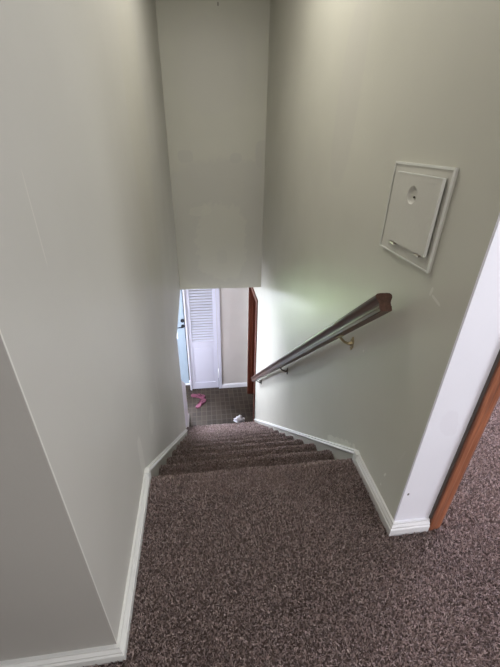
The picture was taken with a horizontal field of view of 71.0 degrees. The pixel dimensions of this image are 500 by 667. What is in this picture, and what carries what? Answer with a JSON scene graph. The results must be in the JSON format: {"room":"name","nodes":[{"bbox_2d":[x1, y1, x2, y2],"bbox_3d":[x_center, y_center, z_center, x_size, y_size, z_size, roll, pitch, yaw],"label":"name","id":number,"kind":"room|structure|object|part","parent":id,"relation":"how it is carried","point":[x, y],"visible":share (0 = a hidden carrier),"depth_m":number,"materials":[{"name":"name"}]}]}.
{"room":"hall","nodes":[
{"label":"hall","id":0,"kind":"room"},
{"bbox_2d":[0,335,116,660],"bbox_3d":[-1.454,-0.050,0.362,2.209,2.640,0.101,-3,29,-7],"label":"wall","id":1,"kind":"structure","parent":0,"point":[50,602],"depth_m":0.75,"materials":[{"name":"grey paint"}]},
{"bbox_2d":[0,644,124,666],"bbox_3d":[-1.454,0.942,0.843,2.229,0.060,0.019,-3,29,-7],"label":"baseboard","id":2,"kind":"structure","parent":1,"relation":"attached to","point":[100,655],"depth_m":0.95,"materials":[{"name":"white paint"}]},
{"bbox_2d":[0,0,185,642],"bbox_3d":[-0.648,0.132,2.531,0.110,5.029,3.478,-3,29,-7],"label":"wall","id":3,"kind":"structure","parent":0,"point":[90,286],"depth_m":0.90,"materials":[{"name":"grey paint"}]},
{"bbox_2d":[117,474,150,659],"bbox_3d":[-0.395,0.748,1.228,0.019,0.060,0.601,-3,29,-7],"label":"baseboard","id":4,"kind":"structure","parent":3,"relation":"attached to","point":[129,597],"depth_m":1.14,"materials":[{"name":"white paint"}]},
{"bbox_2d":[146,429,187,476],"bbox_3d":[-0.571,0.925,2.749,0.019,1.859,1.897,-3,29,-7],"label":"trim","id":5,"kind":"structure","parent":3,"relation":"attached to","point":[161,459],"depth_m":1.99,"materials":[{"name":"paint"}]},
{"bbox_2d":[181,380,187,427],"bbox_3d":[-0.925,0.866,4.535,0.100,1.796,1.334,-3,29,-7],"label":"wall","id":6,"kind":"structure","parent":0,"point":[182,382],"depth_m":5.01,"materials":[{"name":"white paint"}]},
{"bbox_2d":[155,0,269,289],"bbox_3d":[-0.324,-1.729,3.488,0.942,2.688,0.110,-3,29,-7],"label":"wall","id":7,"kind":"structure","parent":0,"point":[214,54],"depth_m":3.32,"materials":[{"name":"paint"}]},
{"bbox_2d":[182,288,247,388],"bbox_3d":[-0.513,-0.230,5.967,1.126,2.341,0.700,-3,29,-7],"label":"wall","id":8,"kind":"structure","parent":0,"point":[233,301],"depth_m":5.78,"materials":[{"name":"paint"}]},
{"bbox_2d":[183,288,221,389],"bbox_3d":[-0.750,0.072,5.705,0.547,2.060,0.048,-3,29,-7],"label":"door","id":9,"kind":"structure","parent":8,"relation":"in","point":[204,359],"depth_m":5.72,"materials":[{"name":"white paint"}]},
{"bbox_3d":[-1.009,0.092,5.659,0.021,2.060,0.016,-3,29,-7],"label":"casing","id":10,"kind":"part","parent":9,"relation":"part of","materials":[{"name":"white paint"}]},
{"bbox_3d":[-0.777,0.525,5.960,0.352,0.740,0.012,-3,29,-7],"label":"panel","id":11,"kind":"part","parent":9,"relation":"part of","materials":[{"name":"white paint"}]},
{"bbox_3d":[-0.504,0.068,5.721,0.054,2.060,0.016,-3,29,-7],"label":"casing","id":12,"kind":"part","parent":9,"relation":"part of","materials":[{"name":"white paint"}]},
{"bbox_2d":[222,382,246,387],"bbox_3d":[-0.274,0.919,6.229,0.441,0.085,0.014,-3,29,-7],"label":"baseboard","id":13,"kind":"structure","parent":8,"relation":"attached to","point":[244,384],"depth_m":6.22,"materials":[{"name":"white paint"}]},
{"bbox_2d":[186,378,253,426],"bbox_3d":[-1.039,1.643,5.084,4.200,0.100,3.100,-3,29,-7],"label":"floor","id":14,"kind":"structure","parent":0,"point":[221,406],"depth_m":5.80,"materials":[{"name":"brown tile"}]},
{"bbox_2d":[191,393,204,398],"bbox_3d":[-0.889,1.055,5.994,0.250,0.052,0.097,6,29,9],"label":"flip flop","id":15,"kind":"object","parent":14,"relation":"on","point":[201,396],"visible":1,"depth_m":5.98,"materials":[{"name":"pink rubber"}]},
{"bbox_2d":[196,398,205,407],"bbox_3d":[-0.818,1.149,5.827,0.097,0.052,0.250,13,31,21],"label":"flip flop","id":16,"kind":"object","parent":14,"relation":"on","point":[201,402],"visible":1,"depth_m":5.82,"materials":[{"name":"pink rubber"}]},
{"bbox_2d":[233,415,244,422],"bbox_3d":[-0.168,1.316,5.480,0.186,0.116,0.122,-3,29,-7],"label":"tissue","id":17,"kind":"object","parent":14,"relation":"on","point":[238,418],"visible":0.98,"depth_m":5.46,"materials":[{"name":"white paper"}]},
{"bbox_2d":[148,421,360,501],"bbox_3d":[-0.173,1.074,3.365,0.944,2.611,2.972,-3,29,-7],"label":"staircase","id":18,"kind":"structure","parent":14,"relation":"on","point":[226,458],"depth_m":1.81,"materials":[{"name":"carpet"}]},
{"bbox_2d":[94,397,499,666],"bbox_3d":[0.013,0.967,1.115,5.200,0.200,5.400,-3,29,-7],"label":"floor","id":19,"kind":"structure","parent":0,"point":[442,526],"depth_m":1.15,"materials":[{"name":"carpet"}]},
{"bbox_2d":[83,478,451,666],"bbox_3d":[-0.145,0.869,1.079,1.405,0.030,0.860,-3,29,-7],"label":"carpet","id":20,"kind":"object","parent":19,"relation":"on","point":[221,520],"visible":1,"depth_m":1.16,"materials":[{"name":"brown carpet"}]},
{"bbox_2d":[390,398,499,666],"bbox_3d":[1.415,0.250,2.250,2.076,0.030,3.100,-3,29,-7],"label":"carpet","id":21,"kind":"object","parent":19,"relation":"on","point":[474,475],"visible":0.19,"depth_m":1.22,"materials":[{"name":"brown carpet"}]},
{"bbox_2d":[247,0,499,518],"bbox_3d":[0.321,-0.233,3.222,0.130,5.029,4.272,-3,29,-7],"label":"wall","id":22,"kind":"structure","parent":0,"point":[356,89],"depth_m":1.39,"materials":[{"name":"grey paint"}]},
{"bbox_2d":[144,450,359,481],"bbox_3d":[0.024,0.582,1.539,0.942,0.064,0.028,-3,29,-6],"label":"trim","id":23,"kind":"structure","parent":22,"relation":"attached to","point":[356,453],"depth_m":1.56,"materials":[{"name":"white paint"}]},
{"bbox_2d":[247,287,257,421],"bbox_3d":[0.089,0.299,5.291,0.147,2.090,0.820,-3,29,-7],"label":"door","id":24,"kind":"structure","parent":22,"relation":"in","point":[252,299],"depth_m":5.43,"materials":[{"name":"brown wood"}]},
{"bbox_3d":[-0.025,0.118,5.614,0.015,2.090,0.057,-3,29,-7],"label":"casing","id":25,"kind":"part","parent":24,"relation":"part of","materials":[{"name":"brown wood"}]},
{"bbox_3d":[0.039,-0.589,4.797,0.015,0.060,0.694,-3,29,-7],"label":"head casing","id":26,"kind":"part","parent":24,"relation":"part of","materials":[{"name":"brown wood"}]},
{"bbox_3d":[0.072,0.483,4.957,0.015,2.090,0.068,-3,29,-7],"label":"casing","id":27,"kind":"part","parent":24,"relation":"part of","materials":[{"name":"white paint"}]},
{"bbox_2d":[254,419,358,459],"bbox_3d":[0.273,0.981,3.489,0.019,2.645,2.926,-3,29,-7],"label":"trim","id":28,"kind":"structure","parent":22,"relation":"attached to","point":[341,452],"depth_m":2.14,"materials":[{"name":"paint"}]},
{"bbox_2d":[251,293,391,383],"bbox_3d":[0.263,0.255,2.922,0.104,2.404,2.836,-3,29,-7],"label":"handrail","id":29,"kind":"object","parent":22,"relation":"attached to","point":[378,305],"visible":1,"depth_m":1.51,"materials":[{"name":"brown wood"}]},
{"bbox_3d":[0.425,0.025,1.576,0.078,0.062,0.017,-3,29,-7],"label":"arm","id":30,"kind":"part","parent":29,"relation":"part of","materials":[{"name":"gold metal"}]},
{"bbox_2d":[354,455,393,535],"bbox_3d":[0.504,0.646,1.443,0.019,0.060,0.349,-3,29,-7],"label":"baseboard","id":31,"kind":"structure","parent":22,"relation":"attached to","point":[385,516],"depth_m":1.41,"materials":[{"name":"white paint"}]},
{"bbox_2d":[380,161,458,272],"bbox_3d":[0.497,-0.371,1.084,0.020,0.278,0.310,-3,29,-7],"label":"access hatch","id":32,"kind":"object","parent":22,"relation":"attached to","point":[420,194],"visible":1,"depth_m":1.04,"materials":[{"name":"white plastic"}]},
{"bbox_3d":[0.494,-0.371,1.073,0.011,0.207,0.240,-3,29,-7],"label":"lid","id":33,"kind":"part","parent":32,"relation":"part of","materials":[{"name":"white paint"}]},
{"bbox_2d":[394,213,499,520],"bbox_3d":[0.619,-0.326,0.745,0.136,2.460,0.008,-3,29,-7],"label":"wall","id":34,"kind":"structure","parent":0,"point":[476,347],"depth_m":1.01,"materials":[{"name":"white paint"}]},
{"bbox_2d":[389,517,429,536],"bbox_3d":[0.592,0.722,1.308,0.155,0.060,0.019,-3,29,-7],"label":"baseboard","id":35,"kind":"structure","parent":34,"relation":"attached to","point":[418,525],"depth_m":1.30,"materials":[{"name":"white paint"}]},
{"bbox_3d":[1.657,-0.408,0.918,1.855,2.450,0.120,-3,29,-7],"label":"doorway","id":36,"kind":"structure","parent":0,"visible":0},
{"bbox_2d":[428,350,499,530],"bbox_3d":[1.137,-0.242,0.935,0.929,2.125,0.157,-3,29,-7],"label":"door frame","id":37,"kind":"structure","parent":36,"relation":"attached to","point":[490,394],"depth_m":1.11,"materials":[{"name":"orange wood"}]},
{"bbox_3d":[-2.173,-0.086,5.652,2.254,2.341,0.120,-3,29,-7],"label":"wall","id":38,"kind":"structure","parent":0,"visible":0},
{"bbox_2d":[177,290,189,382],"bbox_3d":[-1.555,0.000,5.743,1.014,2.077,0.162,-3,29,-7],"label":"door","id":39,"kind":"structure","parent":38,"relation":"in","point":[181,331],"depth_m":5.89,"materials":[{"name":"blue paint"}]}
]}

